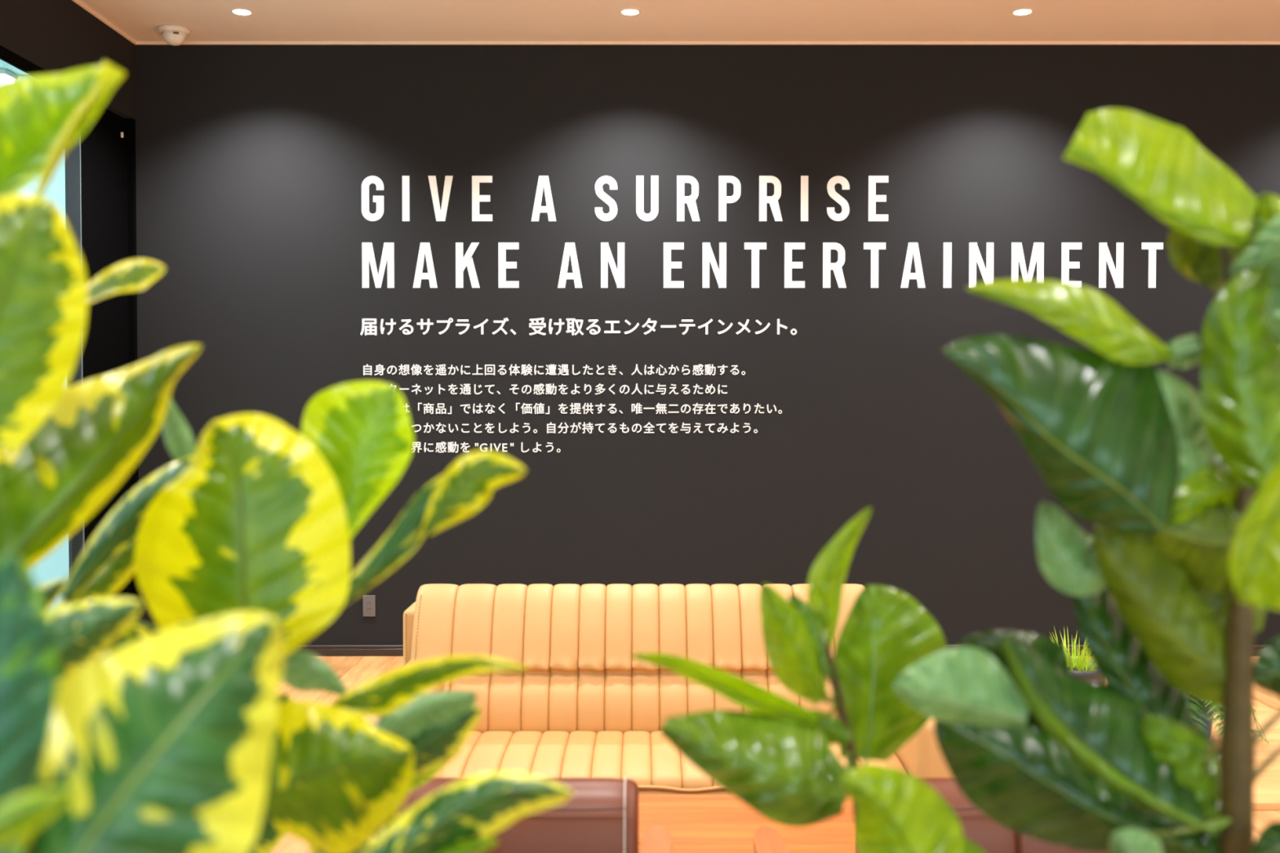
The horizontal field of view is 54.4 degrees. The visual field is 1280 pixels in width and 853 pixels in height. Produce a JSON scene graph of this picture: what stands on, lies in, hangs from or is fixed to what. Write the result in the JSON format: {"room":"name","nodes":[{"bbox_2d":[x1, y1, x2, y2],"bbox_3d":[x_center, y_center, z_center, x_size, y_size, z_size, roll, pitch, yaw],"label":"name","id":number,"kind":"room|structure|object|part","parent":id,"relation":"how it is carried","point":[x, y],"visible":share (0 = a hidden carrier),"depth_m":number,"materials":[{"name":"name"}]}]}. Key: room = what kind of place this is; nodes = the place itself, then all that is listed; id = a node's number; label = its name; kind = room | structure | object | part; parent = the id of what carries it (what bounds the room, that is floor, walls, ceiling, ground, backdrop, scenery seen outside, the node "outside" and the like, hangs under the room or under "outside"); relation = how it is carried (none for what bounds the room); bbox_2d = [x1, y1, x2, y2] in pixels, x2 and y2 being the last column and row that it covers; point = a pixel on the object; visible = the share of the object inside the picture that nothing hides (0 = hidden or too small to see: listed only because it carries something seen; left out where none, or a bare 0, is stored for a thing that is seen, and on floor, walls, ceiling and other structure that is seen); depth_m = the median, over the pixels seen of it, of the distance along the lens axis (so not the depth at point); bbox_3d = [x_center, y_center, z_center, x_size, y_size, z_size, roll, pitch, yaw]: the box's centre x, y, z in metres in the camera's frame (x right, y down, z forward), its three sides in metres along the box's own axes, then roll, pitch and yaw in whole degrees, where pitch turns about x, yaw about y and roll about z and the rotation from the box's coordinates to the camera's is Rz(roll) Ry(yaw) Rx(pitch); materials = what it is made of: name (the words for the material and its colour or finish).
{"room":"office lounge","nodes":[
{"label":"office lounge","id":0,"kind":"room"},
{"bbox_2d":[0,58,29,75],"bbox_3d":[-4.755,-2.017,4.058,3.690,0.100,6.400,0,1,0],"label":"ceiling","id":1,"kind":"structure","parent":0,"point":[3,64],"depth_m":7.06,"materials":[{"name":"stone"}]},
{"bbox_2d":[0,68,17,84],"bbox_3d":[-4.600,-2.002,7.129,2.000,0.058,0.140,0,1,0],"label":"linear light","id":2,"kind":"object","parent":1,"relation":"attached to","point":[5,74],"visible":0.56,"depth_m":7.09,"materials":[{"name":"white"}]},
{"bbox_2d":[0,74,12,84],"bbox_3d":[-4.600,-1.988,7.129,1.980,0.030,0.120,0,1,0],"label":"diffuser","id":3,"kind":"object","parent":2,"relation":"attached to","point":[3,77],"depth_m":7.10,"materials":[{"name":"white"}]},
{"bbox_2d":[17,75,69,608],"bbox_3d":[-4.755,-0.477,7.341,3.690,3.520,0.100,0,1,0],"label":"wall","id":4,"kind":"structure","parent":0,"point":[55,566],"depth_m":7.32,"materials":[{"name":"white paint"}]},
{"bbox_2d":[0,0,135,119],"bbox_3d":[-2.860,-0.312,1.729,0.100,3.430,10.470,0,1,0],"label":"wall","id":5,"kind":"structure","parent":0,"point":[55,36],"depth_m":6.11,"materials":[{"name":"black paint"}]},
{"bbox_2d":[0,44,84,575],"bbox_3d":[-2.816,-0.138,3.634,0.020,3.000,5.272,0,1,0],"label":"window","id":6,"kind":"structure","parent":5,"relation":"in","point":[73,156],"depth_m":6.18,"materials":[{"name":"glass"}]},
{"bbox_3d":[-2.819,-1.609,3.536,0.014,0.055,5.140,0,1,0],"label":"rail","id":7,"kind":"part","parent":6,"relation":"part of","materials":[{"name":"black metal"}]},
{"bbox_2d":[71,0,136,44],"bbox_3d":[-2.803,-2.020,1.685,0.014,0.014,10.456,0,1,0],"label":"trim","id":8,"kind":"structure","parent":5,"relation":"attached to","point":[77,2],"depth_m":6.50,"materials":[{"name":"beige wood"}]},
{"bbox_2d":[80,106,139,621],"bbox_3d":[-2.845,-0.202,6.627,0.091,3.000,0.680,0,1,0],"label":"door","id":9,"kind":"structure","parent":5,"relation":"in","point":[108,146],"depth_m":6.68,"materials":[{"name":"black metal"}]},
{"bbox_2d":[79,0,1279,41],"bbox_3d":[1.195,-2.077,1.691,8.210,0.100,10.670,0,1,0],"label":"ceiling","id":10,"kind":"structure","parent":0,"point":[207,20],"depth_m":6.54,"materials":[{"name":"beige paint"}]},
{"bbox_2d":[156,24,191,45],"bbox_3d":[-2.500,-2.091,6.677,0.170,0.086,0.170,0,1,0],"label":"smoke detector","id":11,"kind":"object","parent":10,"relation":"attached to","point":[172,34],"visible":1,"depth_m":6.63,"materials":[{"name":"plastic"}]},
{"bbox_2d":[230,8,253,15],"bbox_3d":[-2.040,-2.134,6.376,0.110,0.027,0.110,0,1,0],"label":"recessed light","id":12,"kind":"object","parent":10,"relation":"in","point":[242,11],"visible":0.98,"depth_m":6.36,"materials":[{"name":"white"}]},
{"bbox_2d":[619,8,640,15],"bbox_3d":[-0.050,-2.134,6.376,0.110,0.027,0.110,0,1,0],"label":"recessed light","id":13,"kind":"object","parent":10,"relation":"in","point":[628,11],"visible":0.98,"depth_m":6.36,"materials":[{"name":"white"}]},
{"bbox_2d":[1011,8,1033,15],"bbox_3d":[1.960,-2.134,6.376,0.110,0.027,0.110,0,1,0],"label":"recessed light","id":14,"kind":"object","parent":10,"relation":"in","point":[1021,11],"visible":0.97,"depth_m":6.36,"materials":[{"name":"white"}]},
{"bbox_2d":[135,44,1279,644],"bbox_3d":[1.195,-0.425,7.013,8.210,3.430,0.100,0,1,0],"label":"wall","id":15,"kind":"structure","parent":0,"point":[253,162],"depth_m":6.95,"materials":[{"name":"black paint"}]},
{"bbox_2d":[363,595,375,616],"bbox_3d":[-1.521,1.008,6.988,0.070,0.120,0.010,0,1,0],"label":"wall socket","id":16,"kind":"object","parent":15,"relation":"attached to","point":[369,601],"visible":1,"depth_m":6.99,"materials":[{"name":"grey plastic"}]},
{"bbox_2d":[412,441,560,453],"bbox_3d":[-1.000,0.116,6.972,1.109,0.063,0.002,0,1,0],"label":"paragraph lettering","id":17,"kind":"object","parent":15,"relation":"attached to","point":[451,443],"visible":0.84,"depth_m":6.97,"materials":[{"name":"white paint"}]},
{"bbox_2d":[363,364,745,375],"bbox_3d":[-0.479,-0.318,6.963,2.138,0.063,0.002,0,1,0],"label":"paragraph lettering","id":18,"kind":"object","parent":15,"relation":"attached to","point":[564,366],"visible":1,"depth_m":6.96,"materials":[{"name":"white paint"}]},
{"bbox_2d":[391,383,727,394],"bbox_3d":[-0.532,-0.209,6.965,2.043,0.063,0.002,0,1,0],"label":"paragraph lettering","id":19,"kind":"object","parent":15,"relation":"attached to","point":[466,385],"visible":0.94,"depth_m":6.96,"materials":[{"name":"white paint"}]},
{"bbox_2d":[360,317,796,335],"bbox_3d":[-0.344,-0.560,6.958,2.443,0.100,0.002,0,1,0],"label":"subtitle lettering","id":20,"kind":"object","parent":15,"relation":"attached to","point":[421,323],"visible":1,"depth_m":6.96,"materials":[{"name":"white paint"}]},
{"bbox_2d":[412,422,757,433],"bbox_3d":[-0.449,0.007,6.970,2.216,0.063,0.002,0,1,0],"label":"paragraph lettering","id":21,"kind":"object","parent":15,"relation":"attached to","point":[550,424],"visible":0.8,"depth_m":6.97,"materials":[{"name":"white paint"}]},
{"bbox_2d":[406,402,782,413],"bbox_3d":[-0.381,-0.101,6.968,2.354,0.063,0.002,0,1,0],"label":"paragraph lettering","id":22,"kind":"object","parent":15,"relation":"attached to","point":[419,403],"visible":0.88,"depth_m":6.97,"materials":[{"name":"white paint"}]},
{"bbox_2d":[361,175,888,221],"bbox_3d":[-0.084,-1.273,6.943,2.939,0.253,0.002,0,1,0],"label":"headline lettering","id":23,"kind":"object","parent":15,"relation":"attached to","point":[543,181],"visible":1,"depth_m":6.94,"materials":[{"name":"white paint"}]},
{"bbox_2d":[134,41,1279,44],"bbox_3d":[1.195,-2.132,6.919,8.010,0.014,0.014,0,1,0],"label":"trim","id":24,"kind":"structure","parent":15,"relation":"attached to","point":[137,42],"depth_m":6.91,"materials":[{"name":"beige wood"}]},
{"bbox_2d":[361,242,1163,288],"bbox_3d":[0.685,-0.901,6.951,4.474,0.253,0.001,0,1,0],"label":"headline lettering","id":25,"kind":"object","parent":15,"relation":"attached to","point":[1037,253],"visible":0.96,"depth_m":6.95,"materials":[{"name":"white paint"}]},
{"bbox_2d":[296,644,1265,656],"bbox_3d":[1.195,1.260,6.992,8.010,0.062,0.013,0,1,0],"label":"baseboard","id":26,"kind":"structure","parent":15,"relation":"attached to","point":[317,650],"depth_m":6.99,"materials":[{"name":"brown wood"}]},
{"bbox_2d":[271,656,1279,852],"bbox_3d":[1.195,1.452,1.766,8.210,0.100,10.670,0,1,0],"label":"floor","id":27,"kind":"structure","parent":0,"point":[353,671],"depth_m":6.14,"materials":[{"name":"brown wood"}]},
{"bbox_2d":[0,60,574,852],"bbox_3d":[-0.256,0.583,0.863,0.434,1.678,0.654,-1,1,-34],"label":"rubber plant","id":28,"kind":"object","parent":27,"relation":"on","point":[117,736],"visible":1,"depth_m":0.90,"materials":[{"name":"green plant"}]},
{"bbox_2d":[375,777,673,852],"bbox_3d":[-0.228,0.967,2.147,0.577,0.856,0.608,0,1,0],"label":"lounge chair","id":29,"kind":"object","parent":27,"relation":"on","point":[601,815],"visible":0.48,"depth_m":1.86,"materials":[{"name":"brown leather"}]},
{"bbox_3d":[-0.334,0.775,1.920,0.212,0.457,0.158,0,1,0],"label":"panel","id":30,"kind":"part","parent":29,"relation":"part of","materials":[{"name":"brown leather"}]},
{"bbox_3d":[-0.121,0.775,1.920,0.211,0.457,0.158,0,1,0],"label":"panel","id":31,"kind":"part","parent":29,"relation":"part of","materials":[{"name":"brown leather"}]},
{"bbox_3d":[0.032,0.784,2.156,0.058,0.044,0.538,0,1,0],"label":"armrest","id":32,"kind":"part","parent":29,"relation":"part of","materials":[{"name":"brown wood"}]},
{"bbox_2d":[362,583,952,795],"bbox_3d":[0.055,0.935,3.721,1.646,0.850,1.000,0,1,0],"label":"sofa","id":33,"kind":"object","parent":27,"relation":"on","point":[583,707],"visible":0.52,"depth_m":3.81,"materials":[{"name":"beige leather"}]},
{"bbox_3d":[-0.674,0.996,3.632,0.156,0.492,0.820,0,1,0],"label":"armrest","id":34,"kind":"part","parent":33,"relation":"part of","materials":[{"name":"beige leather"}]},
{"bbox_3d":[-0.642,0.743,3.915,0.124,0.473,0.327,0,1,0],"label":"panel","id":35,"kind":"part","parent":33,"relation":"part of","materials":[{"name":"beige leather"}]},
{"bbox_3d":[-0.532,0.969,3.563,0.114,0.122,0.552,0,1,0],"label":"seat panel","id":36,"kind":"part","parent":33,"relation":"part of","materials":[{"name":"beige leather"}]},
{"bbox_3d":[-0.519,0.743,3.915,0.121,0.473,0.327,0,1,0],"label":"panel","id":37,"kind":"part","parent":33,"relation":"part of","materials":[{"name":"beige leather"}]},
{"bbox_3d":[-0.428,0.969,3.563,0.094,0.122,0.552,0,1,0],"label":"seat panel","id":38,"kind":"part","parent":33,"relation":"part of","materials":[{"name":"beige leather"}]},
{"bbox_3d":[-0.409,0.743,3.915,0.099,0.473,0.327,0,1,0],"label":"panel","id":39,"kind":"part","parent":33,"relation":"part of","materials":[{"name":"beige leather"}]},
{"bbox_3d":[-0.337,0.969,3.563,0.088,0.122,0.552,0,1,0],"label":"seat panel","id":40,"kind":"part","parent":33,"relation":"part of","materials":[{"name":"beige leather"}]},
{"bbox_3d":[-0.319,0.743,3.915,0.083,0.473,0.327,0,1,0],"label":"panel","id":41,"kind":"part","parent":33,"relation":"part of","materials":[{"name":"beige leather"}]},
{"bbox_3d":[-0.253,0.969,3.563,0.081,0.122,0.552,0,1,0],"label":"seat panel","id":42,"kind":"part","parent":33,"relation":"part of","materials":[{"name":"beige leather"}]},
{"bbox_3d":[-0.234,0.743,3.915,0.087,0.473,0.327,0,1,0],"label":"panel","id":43,"kind":"part","parent":33,"relation":"part of","materials":[{"name":"beige leather"}]},
{"bbox_3d":[-0.172,0.969,3.563,0.081,0.122,0.552,0,1,0],"label":"seat panel","id":44,"kind":"part","parent":33,"relation":"part of","materials":[{"name":"beige leather"}]},
{"bbox_3d":[-0.149,0.743,3.915,0.082,0.473,0.327,0,1,0],"label":"panel","id":45,"kind":"part","parent":33,"relation":"part of","materials":[{"name":"beige leather"}]},
{"bbox_3d":[-0.090,0.969,3.563,0.081,0.122,0.552,0,1,0],"label":"seat panel","id":46,"kind":"part","parent":33,"relation":"part of","materials":[{"name":"beige leather"}]},
{"bbox_3d":[-0.067,0.743,3.915,0.083,0.473,0.327,0,1,0],"label":"panel","id":47,"kind":"part","parent":33,"relation":"part of","materials":[{"name":"beige leather"}]},
{"bbox_3d":[-0.009,0.969,3.563,0.081,0.122,0.552,0,1,0],"label":"seat panel","id":48,"kind":"part","parent":33,"relation":"part of","materials":[{"name":"beige leather"}]},
{"bbox_3d":[0.017,0.743,3.915,0.084,0.473,0.327,0,1,0],"label":"panel","id":49,"kind":"part","parent":33,"relation":"part of","materials":[{"name":"beige leather"}]},
{"bbox_3d":[0.071,0.969,3.563,0.081,0.122,0.552,0,1,0],"label":"seat panel","id":50,"kind":"part","parent":33,"relation":"part of","materials":[{"name":"beige leather"}]},
{"bbox_3d":[0.102,0.743,3.915,0.085,0.473,0.327,0,1,0],"label":"panel","id":51,"kind":"part","parent":33,"relation":"part of","materials":[{"name":"beige leather"}]},
{"bbox_3d":[0.073,1.105,3.320,0.405,0.288,0.068,0,1,0],"label":"rail","id":52,"kind":"part","parent":33,"relation":"part of","materials":[{"name":"beige leather"}]},
{"bbox_3d":[0.152,0.969,3.563,0.081,0.122,0.552,0,1,0],"label":"seat panel","id":53,"kind":"part","parent":33,"relation":"part of","materials":[{"name":"beige leather"}]},
{"bbox_3d":[0.185,0.743,3.915,0.082,0.473,0.327,0,1,0],"label":"panel","id":54,"kind":"part","parent":33,"relation":"part of","materials":[{"name":"beige leather"}]},
{"bbox_3d":[0.234,0.969,3.563,0.081,0.122,0.552,0,1,0],"label":"seat panel","id":55,"kind":"part","parent":33,"relation":"part of","materials":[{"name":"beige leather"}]},
{"bbox_3d":[0.270,0.743,3.915,0.087,0.473,0.327,0,1,0],"label":"panel","id":56,"kind":"part","parent":33,"relation":"part of","materials":[{"name":"beige leather"}]},
{"bbox_3d":[0.352,0.743,3.915,0.078,0.473,0.327,0,1,0],"label":"panel","id":57,"kind":"part","parent":33,"relation":"part of","materials":[{"name":"beige leather"}]},
{"bbox_3d":[0.438,0.743,3.915,0.093,0.473,0.327,0,1,0],"label":"panel","id":58,"kind":"part","parent":33,"relation":"part of","materials":[{"name":"beige leather"}]},
{"bbox_3d":[0.542,0.743,3.915,0.116,0.473,0.327,0,1,0],"label":"panel","id":59,"kind":"part","parent":33,"relation":"part of","materials":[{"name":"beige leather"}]},
{"bbox_3d":[0.560,0.969,3.563,0.087,0.122,0.552,0,1,0],"label":"seat panel","id":60,"kind":"part","parent":33,"relation":"part of","materials":[{"name":"beige leather"}]},
{"bbox_3d":[0.660,0.743,3.915,0.120,0.473,0.327,0,1,0],"label":"panel","id":61,"kind":"part","parent":33,"relation":"part of","materials":[{"name":"beige leather"}]},
{"bbox_3d":[0.660,0.969,3.563,0.112,0.122,0.552,0,1,0],"label":"seat panel","id":62,"kind":"part","parent":33,"relation":"part of","materials":[{"name":"beige leather"}]},
{"bbox_3d":[0.800,0.996,3.632,0.156,0.492,0.820,0,1,0],"label":"armrest","id":63,"kind":"part","parent":33,"relation":"part of","materials":[{"name":"beige leather"}]},
{"bbox_2d":[638,795,854,852],"bbox_3d":[0.170,1.140,2.805,1.240,0.480,0.460,0,1,0],"label":"coffee table","id":64,"kind":"object","parent":27,"relation":"on","point":[695,824],"visible":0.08,"depth_m":2.80,"materials":[{"name":"brown wood"}]},
{"bbox_2d":[628,506,984,852],"bbox_3d":[0.219,0.744,1.125,0.340,1.344,0.433,1,1,27],"label":"rubber plant","id":65,"kind":"object","parent":27,"relation":"on","point":[777,758],"visible":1,"depth_m":1.04,"materials":[{"name":"green plant"}]},
{"bbox_3d":[0.209,0.633,1.136,0.104,0.885,0.027,-1,2,-38],"label":"stem","id":66,"kind":"part","parent":65,"relation":"part of","materials":[{"name":"green plant"}]},
{"bbox_2d":[753,777,1148,852],"bbox_3d":[0.535,0.967,2.147,0.643,0.856,0.608,0,1,0],"label":"lounge chair","id":67,"kind":"object","parent":27,"relation":"on","point":[988,835],"visible":0.06,"depth_m":1.86,"materials":[{"name":"brown leather"}]},
{"bbox_3d":[0.243,0.784,2.156,0.058,0.044,0.538,0,1,0],"label":"armrest","id":68,"kind":"part","parent":67,"relation":"part of","materials":[{"name":"orange leather"}]},
{"bbox_3d":[0.459,0.775,1.920,0.207,0.457,0.158,0,1,0],"label":"panel","id":69,"kind":"part","parent":67,"relation":"part of","materials":[{"name":"brown leather"}]},
{"bbox_3d":[0.671,0.775,1.920,0.216,0.457,0.158,0,1,0],"label":"panel","id":70,"kind":"part","parent":67,"relation":"part of","materials":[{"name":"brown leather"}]},
{"bbox_2d":[1049,626,1105,684],"bbox_3d":[1.515,1.030,4.379,0.276,0.632,0.312,-1,2,-38],"label":"grass planter","id":71,"kind":"object","parent":27,"relation":"on","point":[1082,667],"visible":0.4,"depth_m":4.31,"materials":[{"name":"ceramic"}]},
{"bbox_3d":[1.512,1.091,4.374,0.236,0.511,0.236,0,1,0],"label":"pot","id":72,"kind":"part","parent":71,"relation":"part of","materials":[{"name":"ceramic"}]},
{"bbox_2d":[892,108,1279,852],"bbox_3d":[0.444,0.579,1.012,0.479,1.678,0.340,-1,2,-36],"label":"rubber plant","id":73,"kind":"object","parent":27,"relation":"on","point":[1046,753],"visible":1,"depth_m":0.99,"materials":[{"name":"green plant"}]},
{"bbox_3d":[0.495,0.458,1.031,0.038,1.241,0.077,0,1,18],"label":"stem","id":74,"kind":"part","parent":73,"relation":"part of","materials":[{"name":"plant"}]},
{"bbox_2d":[1210,706,1279,811],"bbox_3d":[1.470,1.116,3.475,1.100,0.500,1.100,0,1,0],"label":"round table","id":75,"kind":"object","parent":27,"relation":"on","point":[1267,786],"visible":0.06,"depth_m":3.24,"materials":[{"name":"brown wood"}]},
{"bbox_2d":[1186,695,1268,744],"bbox_3d":[1.485,0.760,3.416,0.434,0.212,0.413,-1,2,-37],"label":"potted fern","id":76,"kind":"object","parent":75,"relation":"on","point":[1203,713],"visible":0.02,"depth_m":3.32,"materials":[{"name":"plant"}]}
]}

